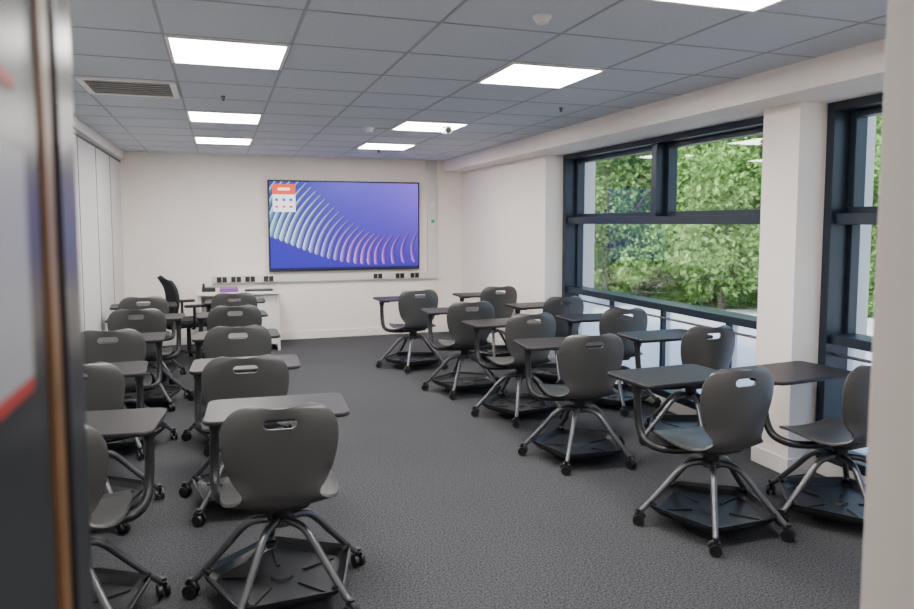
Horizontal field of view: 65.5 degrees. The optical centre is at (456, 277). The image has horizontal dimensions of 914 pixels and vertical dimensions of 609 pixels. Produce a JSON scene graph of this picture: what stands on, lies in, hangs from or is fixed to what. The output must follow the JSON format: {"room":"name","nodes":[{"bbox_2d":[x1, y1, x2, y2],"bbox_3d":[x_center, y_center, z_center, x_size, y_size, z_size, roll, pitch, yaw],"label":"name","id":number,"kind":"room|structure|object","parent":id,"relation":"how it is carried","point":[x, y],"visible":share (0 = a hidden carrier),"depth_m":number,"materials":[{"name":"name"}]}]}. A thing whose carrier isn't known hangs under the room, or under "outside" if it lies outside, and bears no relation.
{"room":"classroom","nodes":[
{"label":"classroom","id":0,"kind":"room"},
{"bbox_2d":[74,131,124,331],"bbox_3d":[-2.861,-0.007,4.651,0.150,2.500,9.290,-1,5,-18],"label":"wall","id":1,"kind":"structure","parent":0,"point":[88,168],"depth_m":7.25,"materials":[{"name":"paint"}]},
{"bbox_2d":[73,115,122,330],"bbox_3d":[-2.791,-0.039,4.746,0.045,2.449,9.150,-1,5,-18],"label":"trim","id":2,"kind":"structure","parent":1,"relation":"attached to","point":[80,127],"depth_m":7.13,"materials":[{"name":"grey"}]},
{"bbox_2d":[120,152,460,336],"bbox_3d":[-1.905,-0.413,9.931,5.320,2.500,0.150,-1,5,-18],"label":"wall","id":3,"kind":"structure","parent":0,"point":[188,219],"depth_m":9.51,"materials":[{"name":"paint"}]},
{"bbox_2d":[163,324,448,345],"bbox_3d":[-2.097,0.790,9.870,4.560,0.110,0.018,-1,5,-18],"label":"baseboard","id":4,"kind":"structure","parent":3,"relation":"attached to","point":[439,327],"depth_m":9.98,"materials":[{"name":"white paint"}]},
{"bbox_2d":[212,160,436,283],"bbox_3d":[-1.769,-0.807,9.840,3.100,1.699,0.050,-1,5,-18],"label":"trunking","id":5,"kind":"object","parent":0,"point":[431,272],"depth_m":10.22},
{"bbox_2d":[216,276,226,282],"bbox_3d":[-3.115,0.028,9.419,0.140,0.085,0.016,-1,5,-18],"label":"power socket","id":6,"kind":"object","parent":5,"relation":"attached to","point":[218,279],"visible":1,"depth_m":9.41,"materials":[{"name":"white plastic"}]},
{"bbox_2d":[231,276,241,282],"bbox_3d":[-2.944,0.023,9.476,0.140,0.085,0.016,-1,5,-18],"label":"power socket","id":7,"kind":"object","parent":5,"relation":"attached to","point":[234,279],"visible":1,"depth_m":9.47,"materials":[{"name":"white plastic"}]},
{"bbox_2d":[245,276,255,281],"bbox_3d":[-2.773,0.019,9.532,0.140,0.085,0.016,-1,5,-18],"label":"power socket","id":8,"kind":"object","parent":5,"relation":"attached to","point":[247,278],"visible":1,"depth_m":9.53,"materials":[{"name":"white plastic"}]},
{"bbox_2d":[263,275,273,281],"bbox_3d":[-2.546,0.013,9.608,0.140,0.085,0.016,-1,5,-18],"label":"power socket","id":9,"kind":"object","parent":5,"relation":"attached to","point":[270,278],"visible":1,"depth_m":9.60,"materials":[{"name":"white plastic"}]},
{"bbox_2d":[267,180,418,271],"bbox_3d":[-1.547,-0.722,9.907,2.100,1.235,0.076,-1,5,-18],"label":"wall display","id":10,"kind":"object","parent":5,"relation":"attached to","point":[313,225],"depth_m":9.85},
{"bbox_2d":[373,273,382,278],"bbox_3d":[-1.123,-0.024,10.082,0.140,0.085,0.016,-1,5,-18],"label":"power socket","id":11,"kind":"object","parent":5,"relation":"attached to","point":[375,275],"visible":1,"depth_m":10.07,"materials":[{"name":"white plastic"}]},
{"bbox_2d":[395,272,404,278],"bbox_3d":[-0.820,-0.031,10.183,0.140,0.085,0.016,-1,5,-18],"label":"power socket","id":12,"kind":"object","parent":5,"relation":"attached to","point":[397,275],"visible":1,"depth_m":10.18,"materials":[{"name":"white plastic"}]},
{"bbox_2d":[410,272,418,277],"bbox_3d":[-0.611,-0.037,10.253,0.140,0.085,0.016,-1,5,-18],"label":"power socket","id":13,"kind":"object","parent":5,"relation":"attached to","point":[412,274],"visible":1,"depth_m":10.24,"materials":[{"name":"white plastic"}]},
{"bbox_2d":[90,331,863,608],"bbox_3d":[-0.052,1.303,4.577,5.270,0.100,11.700,-1,5,-18],"label":"floor","id":14,"kind":"structure","parent":0,"point":[441,504],"depth_m":3.80,"materials":[{"name":"carpet"}]},
{"bbox_2d":[83,361,164,534],"bbox_3d":[-2.073,0.859,3.962,0.800,0.880,0.901,-1,5,-18],"label":"chair","id":15,"kind":"object","parent":14,"relation":"on","point":[104,382],"visible":0.13,"depth_m":3.75,"materials":[{"name":"grey plastic"}]},
{"bbox_2d":[103,475,143,501],"bbox_3d":[-2.047,1.201,3.921,0.649,0.080,0.622,-1,5,-18],"label":"tray","id":16,"kind":"object","parent":15,"relation":"on","point":[118,484],"depth_m":4.11,"materials":[{"name":"black plastic"}]},
{"bbox_2d":[85,407,170,608],"bbox_3d":[-1.589,0.945,2.847,0.798,0.878,0.934,-1,5,-18],"label":"chair","id":17,"kind":"object","parent":14,"relation":"on","point":[112,588],"visible":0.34,"depth_m":2.93,"materials":[{"name":"grey plastic"}]},
{"bbox_2d":[92,566,150,608],"bbox_3d":[-1.556,1.286,2.811,0.649,0.080,0.622,-2,5,-24],"label":"tray","id":18,"kind":"object","parent":17,"relation":"on","point":[123,589],"depth_m":2.98,"materials":[{"name":"black plastic"}]},
{"bbox_2d":[82,328,177,459],"bbox_3d":[-2.448,0.769,5.123,0.793,0.880,0.912,-1,5,-18],"label":"chair","id":19,"kind":"object","parent":14,"relation":"on","point":[122,345],"visible":0.45,"depth_m":4.86,"materials":[{"name":"grey plastic"}]},
{"bbox_2d":[106,423,166,448],"bbox_3d":[-2.435,1.111,5.095,0.649,0.080,0.622,-1,5,-12],"label":"tray","id":20,"kind":"object","parent":19,"relation":"on","point":[134,441],"depth_m":4.85,"materials":[{"name":"black plastic"}]},
{"bbox_2d":[105,308,188,411],"bbox_3d":[-2.800,0.678,6.310,0.799,0.880,0.915,-1,5,-18],"label":"chair","id":21,"kind":"object","parent":14,"relation":"on","point":[148,320],"visible":0.54,"depth_m":6.06,"materials":[{"name":"grey plastic"}]},
{"bbox_2d":[124,385,181,405],"bbox_3d":[-2.770,1.020,6.276,0.649,0.080,0.622,-2,5,-22],"label":"tray","id":22,"kind":"object","parent":21,"relation":"on","point":[156,395],"depth_m":6.26,"materials":[{"name":"black plastic"}]},
{"bbox_2d":[109,296,186,384],"bbox_3d":[-3.210,0.604,7.285,0.795,0.878,0.936,-1,5,-18],"label":"chair","id":23,"kind":"object","parent":14,"relation":"on","point":[157,302],"visible":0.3,"depth_m":7.07,"materials":[{"name":"grey plastic"}]},
{"bbox_2d":[145,363,178,378],"bbox_3d":[-3.176,0.944,7.254,0.649,0.080,0.622,-2,5,-26],"label":"tray","id":24,"kind":"object","parent":23,"relation":"on","point":[170,368],"depth_m":7.35,"materials":[{"name":"black plastic"}]},
{"bbox_2d":[157,275,206,363],"bbox_3d":[-3.102,0.465,8.218,0.656,1.012,0.680,-3,5,-33],"label":"swivel chair","id":25,"kind":"object","parent":14,"relation":"on","point":[171,291],"visible":0.58,"depth_m":7.99,"materials":[{"name":"black plastic"}]},
{"bbox_2d":[187,305,267,400],"bbox_3d":[-2.065,0.661,6.532,0.828,0.880,0.939,-1,5,-18],"label":"chair","id":26,"kind":"object","parent":14,"relation":"on","point":[244,315],"visible":0.23,"depth_m":6.25,"materials":[{"name":"grey plastic"}]},
{"bbox_2d":[204,292,264,330],"bbox_3d":[-2.401,0.572,7.681,0.831,0.880,0.923,-1,5,-18],"label":"chair","id":27,"kind":"object","parent":14,"relation":"on","point":[221,299],"visible":0.16,"depth_m":7.37,"materials":[{"name":"grey plastic"}]},
{"bbox_2d":[181,324,291,456],"bbox_3d":[-1.645,0.754,5.313,0.800,0.880,0.899,-1,5,-18],"label":"chair","id":28,"kind":"object","parent":14,"relation":"on","point":[251,340],"visible":0.33,"depth_m":5.01,"materials":[{"name":"grey plastic"}]},
{"bbox_2d":[193,424,275,438],"bbox_3d":[-1.618,1.096,5.283,0.649,0.080,0.622,-2,5,-21],"label":"tray","id":29,"kind":"object","parent":28,"relation":"on","point":[194,426],"depth_m":5.11,"materials":[{"name":"black plastic"}]},
{"bbox_2d":[196,287,280,349],"bbox_3d":[-2.776,0.533,9.072,1.000,0.745,0.660,-1,5,-18],"label":"desk","id":30,"kind":"object","parent":14,"relation":"on","point":[271,305],"visible":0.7,"depth_m":8.91,"materials":[{"name":"white laminate"}]},
{"bbox_2d":[202,283,215,291],"bbox_3d":[-3.111,0.120,8.907,0.160,0.104,0.180,-1,5,-18],"label":"desk phone","id":31,"kind":"object","parent":30,"relation":"on","point":[204,289],"visible":1,"depth_m":8.83,"materials":[{"name":"black plastic"}]},
{"bbox_2d":[220,286,237,292],"bbox_3d":[-2.867,0.147,8.938,0.220,0.045,0.300,-1,5,-18],"label":"folders","id":32,"kind":"object","parent":30,"relation":"on","point":[222,289],"visible":1,"depth_m":8.82,"materials":[{"name":"purple"}]},
{"bbox_2d":[245,288,272,291],"bbox_3d":[-2.510,0.155,9.005,0.340,0.020,0.140,-1,5,-18],"label":"keyboard","id":33,"kind":"object","parent":30,"relation":"on","point":[265,289],"visible":1,"depth_m":8.96,"materials":[{"name":"black plastic"}]},
{"bbox_2d":[179,354,300,526],"bbox_3d":[-1.227,0.842,4.175,0.826,0.880,0.935,-1,5,-18],"label":"chair","id":34,"kind":"object","parent":14,"relation":"on","point":[219,378],"visible":0.39,"depth_m":3.89,"materials":[{"name":"grey plastic"}]},
{"bbox_2d":[193,470,227,506],"bbox_3d":[-1.214,1.184,4.145,0.649,0.080,0.622,-1,4,-11],"label":"tray","id":35,"kind":"object","parent":34,"relation":"on","point":[201,482],"depth_m":4.11,"materials":[{"name":"black plastic"}]},
{"bbox_2d":[182,393,365,608],"bbox_3d":[-0.796,0.922,3.130,0.799,0.880,0.915,-1,5,-18],"label":"chair","id":36,"kind":"object","parent":14,"relation":"on","point":[280,473],"visible":1,"depth_m":2.91,"materials":[{"name":"grey plastic"}]},
{"bbox_2d":[201,535,349,608],"bbox_3d":[-0.767,1.264,3.096,0.649,0.080,0.622,-2,5,-22],"label":"tray","id":37,"kind":"object","parent":36,"relation":"on","point":[290,573],"depth_m":3.07,"materials":[{"name":"black plastic"}]},
{"bbox_2d":[373,289,447,373],"bbox_3d":[-0.539,0.550,7.988,0.786,0.878,0.942,-1,5,-18],"label":"chair","id":38,"kind":"object","parent":14,"relation":"on","point":[410,305],"visible":0.94,"depth_m":7.76,"materials":[{"name":"grey plastic"}]},
{"bbox_2d":[384,350,439,365],"bbox_3d":[-0.502,0.890,7.966,0.649,0.080,0.622,-3,5,-30],"label":"tray","id":39,"kind":"object","parent":38,"relation":"on","point":[401,357],"depth_m":7.96,"materials":[{"name":"black plastic"}]},
{"bbox_2d":[421,301,500,399],"bbox_3d":[0.044,0.634,6.875,0.800,0.880,0.901,-1,5,-18],"label":"chair","id":40,"kind":"object","parent":14,"relation":"on","point":[462,334],"visible":0.9,"depth_m":6.62,"materials":[{"name":"grey plastic"}]},
{"bbox_2d":[431,371,494,389],"bbox_3d":[0.071,0.977,6.833,0.649,0.080,0.622,-1,5,-18],"label":"tray","id":41,"kind":"object","parent":40,"relation":"on","point":[466,380],"depth_m":6.81,"materials":[{"name":"black plastic"}]},
{"bbox_2d":[452,286,516,364],"bbox_3d":[0.361,0.516,8.410,0.806,0.880,0.961,-1,5,-18],"label":"chair","id":42,"kind":"object","parent":14,"relation":"on","point":[498,300],"visible":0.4,"depth_m":8.17,"materials":[{"name":"grey plastic"}]},
{"bbox_2d":[470,345,510,356],"bbox_3d":[0.400,0.856,8.403,0.649,0.080,0.622,-3,5,-36],"label":"tray","id":43,"kind":"object","parent":42,"relation":"on","point":[499,350],"depth_m":8.44,"materials":[{"name":"black plastic"}]},
{"bbox_2d":[462,312,568,427],"bbox_3d":[0.482,0.703,6.000,0.795,0.878,0.931,-1,5,-18],"label":"chair","id":44,"kind":"object","parent":14,"relation":"on","point":[518,326],"visible":0.86,"depth_m":5.80,"materials":[{"name":"grey plastic"}]},
{"bbox_2d":[481,392,556,415],"bbox_3d":[0.516,1.043,5.972,0.649,0.080,0.622,-2,5,-26],"label":"tray","id":45,"kind":"object","parent":44,"relation":"on","point":[503,402],"depth_m":5.94,"materials":[{"name":"black plastic"}]},
{"bbox_2d":[505,296,583,384],"bbox_3d":[0.932,0.603,7.292,0.769,0.878,0.950,-1,5,-18],"label":"chair","id":46,"kind":"object","parent":14,"relation":"on","point":[554,306],"visible":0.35,"depth_m":7.03,"materials":[{"name":"grey plastic"}]},
{"bbox_2d":[531,363,561,379],"bbox_3d":[0.973,0.943,7.279,0.649,0.080,0.622,-3,5,-36],"label":"tray","id":47,"kind":"object","parent":46,"relation":"on","point":[546,370],"depth_m":7.27,"materials":[{"name":"black plastic"}]},
{"bbox_2d":[513,333,636,475],"bbox_3d":[0.811,0.783,4.950,0.796,0.878,0.925,-1,5,-18],"label":"chair","id":48,"kind":"object","parent":14,"relation":"on","point":[584,361],"visible":1,"depth_m":4.70,"materials":[{"name":"grey plastic"}]},
{"bbox_2d":[530,425,622,459],"bbox_3d":[0.831,1.125,4.910,0.649,0.080,0.622,-1,5,-14],"label":"tray","id":49,"kind":"object","parent":48,"relation":"on","point":[587,443],"depth_m":4.89,"materials":[{"name":"black plastic"}]},
{"bbox_2d":[556,308,661,416],"bbox_3d":[1.310,0.677,6.315,0.797,0.880,0.976,-1,5,-18],"label":"chair","id":50,"kind":"object","parent":14,"relation":"on","point":[612,320],"visible":0.44,"depth_m":6.06,"materials":[{"name":"grey plastic"}]},
{"bbox_2d":[592,384,651,404],"bbox_3d":[1.352,1.018,6.302,0.649,0.080,0.622,-3,6,-38],"label":"tray","id":51,"kind":"object","parent":50,"relation":"on","point":[624,398],"depth_m":6.18,"materials":[{"name":"black plastic"}]},
{"bbox_2d":[616,325,734,453],"bbox_3d":[1.662,0.758,5.271,0.794,0.880,0.946,-1,5,-18],"label":"chair","id":52,"kind":"object","parent":14,"relation":"on","point":[697,347],"visible":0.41,"depth_m":5.11,"materials":[{"name":"grey plastic"}]},
{"bbox_2d":[649,413,698,435],"bbox_3d":[1.700,1.098,5.262,0.649,0.080,0.622,-3,5,-34],"label":"tray","id":53,"kind":"object","parent":52,"relation":"on","point":[668,421],"depth_m":5.44,"materials":[{"name":"black plastic"}]},
{"bbox_2d":[607,364,796,557],"bbox_3d":[1.311,0.867,3.856,0.800,0.880,0.908,-1,5,-18],"label":"chair","id":54,"kind":"object","parent":14,"relation":"on","point":[733,417],"visible":1,"depth_m":3.68,"materials":[{"name":"grey plastic"}]},
{"bbox_2d":[649,480,776,533],"bbox_3d":[1.339,1.209,3.818,0.649,0.080,0.622,-2,5,-20],"label":"tray","id":55,"kind":"object","parent":54,"relation":"on","point":[688,503],"depth_m":3.79,"materials":[{"name":"black plastic"}]},
{"bbox_2d":[728,361,870,526],"bbox_3d":[2.024,0.861,3.930,0.769,0.880,0.963,-1,5,-18],"label":"chair","id":56,"kind":"object","parent":14,"relation":"on","point":[837,498],"visible":0.64,"depth_m":3.85,"materials":[{"name":"grey plastic"}]},
{"bbox_2d":[778,476,865,525],"bbox_3d":[2.067,1.202,3.911,0.649,0.080,0.622,-3,5,-36],"label":"tray","id":57,"kind":"object","parent":56,"relation":"on","point":[837,498],"depth_m":3.93,"materials":[{"name":"black plastic"}]},
{"bbox_2d":[816,458,865,483],"bbox_3d":[2.633,1.271,3.623,0.018,0.110,2.000,-1,5,-18],"label":"baseboard","id":58,"kind":"structure","parent":14,"relation":"on","point":[827,469],"depth_m":4.45,"materials":[{"name":"white paint"}]},
{"bbox_2d":[69,0,887,160],"bbox_3d":[-0.410,-1.472,5.438,5.270,0.300,9.440,-1,5,-18],"label":"ceiling","id":59,"kind":"structure","parent":0,"point":[642,20],"depth_m":3.95,"materials":[{"name":"tile"}]},
{"bbox_2d":[74,76,179,98],"bbox_3d":[-2.160,-1.255,4.710,0.580,0.019,0.580,-1,5,-18],"label":"ceiling air vent","id":60,"kind":"object","parent":59,"relation":"in","point":[93,85],"depth_m":4.66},
{"bbox_2d":[194,136,252,144],"bbox_3d":[-2.541,-1.490,7.737,0.592,0.013,0.592,-1,5,-18],"label":"frame","id":61,"kind":"object","parent":59,"relation":"attached to","point":[195,137],"visible":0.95,"depth_m":7.50,"materials":[{"name":"white plastic"}]},
{"bbox_2d":[196,138,250,144],"bbox_3d":[-2.541,-1.491,7.737,0.554,0.006,0.554,-1,5,-18],"label":"diffuser","id":62,"kind":"object","parent":61,"relation":"attached to","point":[199,140],"visible":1,"depth_m":7.78,"materials":[{"name":"white"}]},
{"bbox_2d":[186,110,262,123],"bbox_3d":[-1.971,-1.359,6.035,0.592,0.013,0.592,-1,5,-18],"label":"frame","id":63,"kind":"object","parent":59,"relation":"attached to","point":[187,111],"visible":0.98,"depth_m":5.82,"materials":[{"name":"white plastic"}]},
{"bbox_2d":[189,112,259,123],"bbox_3d":[-1.971,-1.360,6.034,0.554,0.006,0.554,-1,5,-18],"label":"diffuser","id":64,"kind":"object","parent":63,"relation":"attached to","point":[195,116],"visible":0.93,"depth_m":6.01,"materials":[{"name":"white"}]},
{"bbox_2d":[164,34,290,69],"bbox_3d":[-1.210,-1.185,3.765,0.592,0.013,0.592,-1,5,-18],"label":"frame","id":65,"kind":"object","parent":59,"relation":"attached to","point":[288,46],"visible":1,"depth_m":3.55,"materials":[{"name":"white plastic"}]},
{"bbox_2d":[169,38,285,68],"bbox_3d":[-1.210,-1.185,3.765,0.554,0.006,0.554,-1,5,-18],"label":"diffuser","id":66,"kind":"object","parent":65,"relation":"attached to","point":[184,50],"visible":1,"depth_m":3.74,"materials":[{"name":"white"}]},
{"bbox_2d":[362,126,374,132],"bbox_3d":[-0.833,-1.395,6.698,0.120,0.045,0.120,-1,5,-18],"label":"smoke detector","id":67,"kind":"object","parent":59,"relation":"attached to","point":[369,129],"visible":1,"depth_m":6.66,"materials":[{"name":"white plastic"}]},
{"bbox_2d":[356,142,416,149],"bbox_3d":[-0.834,-1.534,8.305,0.592,0.013,0.592,-1,5,-18],"label":"frame","id":68,"kind":"object","parent":59,"relation":"attached to","point":[358,147],"visible":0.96,"depth_m":8.09,"materials":[{"name":"white plastic"}]},
{"bbox_2d":[360,144,412,149],"bbox_3d":[-0.834,-1.535,8.305,0.554,0.006,0.554,-1,5,-18],"label":"diffuser","id":69,"kind":"object","parent":68,"relation":"attached to","point":[368,146],"visible":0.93,"depth_m":8.29,"materials":[{"name":"white"}]},
{"bbox_2d":[390,120,468,131],"bbox_3d":[-0.263,-1.403,6.603,0.592,0.013,0.592,-1,5,-18],"label":"frame","id":70,"kind":"object","parent":59,"relation":"attached to","point":[405,121],"visible":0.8,"depth_m":6.39,"materials":[{"name":"white plastic"}]},
{"bbox_2d":[395,122,463,130],"bbox_3d":[-0.263,-1.404,6.603,0.554,0.006,0.554,-1,5,-18],"label":"diffuser","id":71,"kind":"object","parent":70,"relation":"attached to","point":[408,125],"visible":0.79,"depth_m":6.58,"materials":[{"name":"white"}]},
{"bbox_2d":[440,124,452,134],"bbox_3d":[-0.093,-1.353,6.474,0.120,0.095,0.120,-1,5,-18],"label":"camera","id":72,"kind":"object","parent":59,"relation":"attached to","point":[447,128],"depth_m":6.43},
{"bbox_2d":[70,0,886,159],"bbox_3d":[-0.783,-1.311,5.321,4.280,0.003,9.150,-1,5,-18],"label":"grid","id":73,"kind":"object","parent":59,"relation":"attached to","point":[305,9],"depth_m":4.19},
{"bbox_2d":[476,61,605,88],"bbox_3d":[0.497,-1.229,4.333,0.592,0.013,0.592,-1,5,-18],"label":"frame","id":74,"kind":"object","parent":59,"relation":"attached to","point":[600,70],"visible":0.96,"depth_m":4.14,"materials":[{"name":"white plastic"}]},
{"bbox_2d":[483,64,598,86],"bbox_3d":[0.497,-1.229,4.333,0.554,0.006,0.554,-1,5,-18],"label":"diffuser","id":75,"kind":"object","parent":74,"relation":"attached to","point":[515,74],"visible":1,"depth_m":4.33,"materials":[{"name":"white"}]},
{"bbox_2d":[532,13,551,24],"bbox_3d":[0.371,-1.127,3.104,0.084,0.030,0.084,-1,5,-18],"label":"smoke detector","id":76,"kind":"object","parent":59,"relation":"attached to","point":[540,19],"visible":1,"depth_m":3.08,"materials":[{"name":"white plastic"}]},
{"bbox_2d":[443,38,885,171],"bbox_3d":[1.669,-1.295,6.143,0.890,0.160,9.150,-1,5,-18],"label":"ceiling bulkhead","id":77,"kind":"object","parent":59,"relation":"attached to","point":[858,71],"depth_m":4.79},
{"bbox_2d":[646,0,784,12],"bbox_3d":[1.067,-1.098,2.631,0.592,0.013,0.592,-1,5,-18],"label":"frame","id":78,"kind":"object","parent":59,"relation":"attached to","point":[664,1],"visible":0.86,"depth_m":2.90,"materials":[{"name":"white plastic"}]},
{"bbox_2d":[670,0,776,9],"bbox_3d":[1.067,-1.098,2.631,0.554,0.006,0.554,-1,5,-18],"label":"diffuser","id":79,"kind":"object","parent":78,"relation":"attached to","point":[741,4],"visible":1,"depth_m":2.88,"materials":[{"name":"white"}]},
{"bbox_2d":[461,155,595,356],"bbox_3d":[0.804,-0.281,9.262,0.610,2.340,2.850,-1,5,-18],"label":"wall","id":80,"kind":"structure","parent":0,"point":[512,212],"depth_m":8.44,"materials":[{"name":"paint"}]},
{"bbox_2d":[487,335,504,344],"bbox_3d":[0.509,0.839,9.240,0.018,0.110,2.832,-1,5,-18],"label":"baseboard","id":81,"kind":"structure","parent":80,"relation":"attached to","point":[497,341],"depth_m":9.17,"materials":[{"name":"white paint"}]},
{"bbox_2d":[548,357,555,362],"bbox_3d":[1.060,0.940,7.926,0.228,0.110,0.018,-1,5,-18],"label":"baseboard","id":82,"kind":"structure","parent":80,"relation":"attached to","point":[553,360],"depth_m":7.92,"materials":[{"name":"white paint"}]},
{"bbox_2d":[615,380,696,414],"bbox_3d":[1.697,1.056,6.418,0.018,0.110,3.250,-1,5,-18],"label":"baseboard","id":83,"kind":"structure","parent":80,"relation":"attached to","point":[676,408],"depth_m":5.96,"materials":[{"name":"white paint"}]},
{"bbox_2d":[756,102,875,458],"bbox_3d":[2.340,0.071,4.676,0.610,2.340,0.310,-1,5,-18],"label":"structural column","id":84,"kind":"structure","parent":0,"point":[794,134],"depth_m":4.51,"materials":[{"name":"paint"}]},
{"bbox_2d":[751,445,786,472],"bbox_3d":[2.043,1.191,4.662,0.018,0.110,0.310,-1,5,-18],"label":"baseboard","id":85,"kind":"structure","parent":84,"relation":"attached to","point":[759,455],"depth_m":4.65,"materials":[{"name":"white paint"}]},
{"bbox_2d":[785,456,815,475],"bbox_3d":[2.194,1.200,4.540,0.228,0.110,0.018,-1,5,-18],"label":"baseboard","id":86,"kind":"structure","parent":84,"relation":"attached to","point":[805,466],"depth_m":4.53,"materials":[{"name":"white paint"}]},
{"bbox_3d":[0.822,0.269,1.068,4.560,2.500,0.140,-1,5,-18],"label":"wall","id":87,"kind":"structure","parent":0,"visible":0},
{"bbox_2d":[0,0,48,608],"bbox_3d":[-0.192,0.538,0.109,0.059,2.090,0.950,-1,5,-18],"label":"leaf","id":88,"kind":"object","parent":87,"relation":"attached to","point":[23,559],"visible":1,"depth_m":0.49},
{"bbox_2d":[0,66,34,419],"bbox_3d":[-0.260,-0.018,0.365,0.002,0.220,0.298,-1,5,-18],"label":"poster","id":89,"kind":"object","parent":88,"relation":"attached to","point":[16,346],"visible":1,"depth_m":0.47,"materials":[{"name":"grey paper"}]},
{"bbox_2d":[21,0,92,608],"bbox_3d":[-0.380,0.481,0.653,0.069,2.140,0.195,-1,5,-18],"label":"frame","id":90,"kind":"object","parent":87,"relation":"attached to","point":[45,23],"visible":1,"depth_m":0.61,"materials":[{"name":"brown"}]},
{"bbox_2d":[860,0,913,608],"bbox_3d":[0.137,0.467,0.843,1.170,2.140,0.200,-1,5,-18],"label":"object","id":91,"kind":"structure","parent":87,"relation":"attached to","point":[888,540],"depth_m":1.05,"materials":[{"name":"paint"}]},
{"bbox_3d":[1.882,1.055,6.491,0.380,0.100,3.270,-1,5,-18],"label":"window upstand","id":92,"kind":"structure","parent":0,"visible":0},
{"bbox_2d":[562,116,763,409],"bbox_3d":[1.792,-0.109,6.371,0.230,2.240,3.270,-1,5,-18],"label":"window frame","id":93,"kind":"structure","parent":92,"relation":"on","point":[664,149],"depth_m":6.24,"materials":[{"name":"grey metal"}]},
{"bbox_2d":[578,294,756,393],"bbox_3d":[1.854,0.607,6.447,0.001,0.700,3.170,-1,5,-18],"label":"pane","id":94,"kind":"object","parent":93,"relation":"attached to","point":[744,354],"visible":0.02,"depth_m":6.32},
{"bbox_3d":[2.819,1.270,3.696,0.380,0.100,2.020,-1,5,-18],"label":"window upstand","id":95,"kind":"structure","parent":0,"visible":0},
{"bbox_2d":[815,93,883,476],"bbox_3d":[2.728,0.106,3.576,0.230,2.240,2.020,-1,5,-18],"label":"window frame","id":96,"kind":"structure","parent":95,"relation":"on","point":[845,212],"depth_m":4.43,"materials":[{"name":"grey metal"}]},
{"bbox_2d":[847,348,871,455],"bbox_3d":[2.790,0.822,3.652,0.001,0.700,1.920,-1,5,-18],"label":"pane","id":97,"kind":"object","parent":96,"relation":"attached to","point":[851,364],"visible":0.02,"depth_m":4.46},
{"label":"outside","id":98,"kind":"structure","parent":0,"visible":0},
{"bbox_2d":[633,274,872,335],"bbox_3d":[24.808,-0.257,26.796,56.000,0.200,85.000,-1,5,-18],"label":"paving","id":99,"kind":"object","parent":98,"point":[747,311],"depth_m":13.70,"materials":[{"name":"concrete"}]},
{"bbox_2d":[595,165,636,249],"bbox_3d":[3.340,-2.472,19.830,3.570,5.295,4.887,3,5,32],"label":"street tree","id":100,"kind":"object","parent":99,"relation":"on","point":[601,201],"visible":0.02,"depth_m":18.91,"materials":[{"name":"green plant"}]},
{"bbox_2d":[594,153,678,294],"bbox_3d":[3.106,-1.565,14.787,3.090,4.257,3.034,1,4,7],"label":"street tree","id":101,"kind":"object","parent":99,"relation":"on","point":[633,263],"visible":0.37,"depth_m":14.23,"materials":[{"name":"green plant"}]},
{"bbox_2d":[610,243,666,297],"bbox_3d":[3.977,-0.007,15.724,1.454,1.650,1.428,0,4,6],"label":"shrub","id":102,"kind":"object","parent":99,"relation":"on","point":[636,290],"visible":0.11,"depth_m":15.40,"materials":[{"name":"green plant"}]},
{"bbox_2d":[632,250,707,304],"bbox_3d":[4.490,0.055,15.175,1.777,1.529,1.298,2,5,26],"label":"shrub","id":103,"kind":"object","parent":99,"relation":"on","point":[668,289],"visible":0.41,"depth_m":14.87,"materials":[{"name":"green plant"}]},
{"bbox_2d":[621,142,741,275],"bbox_3d":[7.151,-3.253,22.211,5.240,6.525,5.013,0,4,4],"label":"street tree","id":104,"kind":"object","parent":99,"relation":"on","point":[718,142],"visible":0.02,"depth_m":21.23,"materials":[{"name":"green plant"}]},
{"bbox_2d":[625,141,741,270],"bbox_3d":[6.476,-2.786,19.760,4.181,5.932,4.105,-3,5,-36],"label":"street tree","id":105,"kind":"object","parent":99,"relation":"on","point":[711,144],"visible":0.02,"depth_m":19.01,"materials":[{"name":"green plant"}]},
{"bbox_2d":[638,134,762,309],"bbox_3d":[4.954,-1.565,14.010,2.921,4.378,3.998,-1,5,-17],"label":"street tree","id":106,"kind":"object","parent":99,"relation":"on","point":[700,244],"visible":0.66,"depth_m":13.10,"materials":[{"name":"green plant"}]},
{"bbox_2d":[667,247,742,305],"bbox_3d":[5.072,0.118,14.788,1.612,1.656,1.542,-4,6,-45],"label":"shrub","id":107,"kind":"object","parent":99,"relation":"on","point":[707,300],"visible":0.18,"depth_m":14.51,"materials":[{"name":"green plant"}]},
{"bbox_2d":[713,249,757,308],"bbox_3d":[5.901,0.092,14.428,1.454,1.650,1.428,0,4,5],"label":"shrub","id":108,"kind":"object","parent":99,"relation":"on","point":[735,303],"visible":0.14,"depth_m":14.08,"materials":[{"name":"green plant"}]},
{"bbox_2d":[738,263,757,309],"bbox_3d":[6.416,0.155,13.877,1.777,1.529,1.298,2,5,25],"label":"shrub","id":109,"kind":"object","parent":99,"relation":"on","point":[754,290],"visible":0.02,"depth_m":14.06,"materials":[{"name":"green plant"}]},
{"bbox_2d":[729,118,881,205],"bbox_3d":[9.079,-2.421,16.844,5.109,5.651,3.733,2,5,29],"label":"street tree","id":110,"kind":"object","parent":99,"relation":"on","point":[880,118],"visible":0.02,"depth_m":15.91,"materials":[{"name":"green plant"}]},
{"bbox_2d":[739,115,882,295],"bbox_3d":[7.370,-1.587,13.551,3.471,4.517,3.628,-4,6,-42],"label":"street tree","id":111,"kind":"object","parent":99,"relation":"on","point":[877,162],"visible":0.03,"depth_m":12.64,"materials":[{"name":"green plant"}]},
{"bbox_2d":[868,250,875,317],"bbox_3d":[7.825,0.192,13.132,1.454,1.650,1.428,0,4,4],"label":"shrub","id":112,"kind":"object","parent":99,"relation":"on","point":[870,297],"visible":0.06,"depth_m":12.70,"materials":[{"name":"green plant"}]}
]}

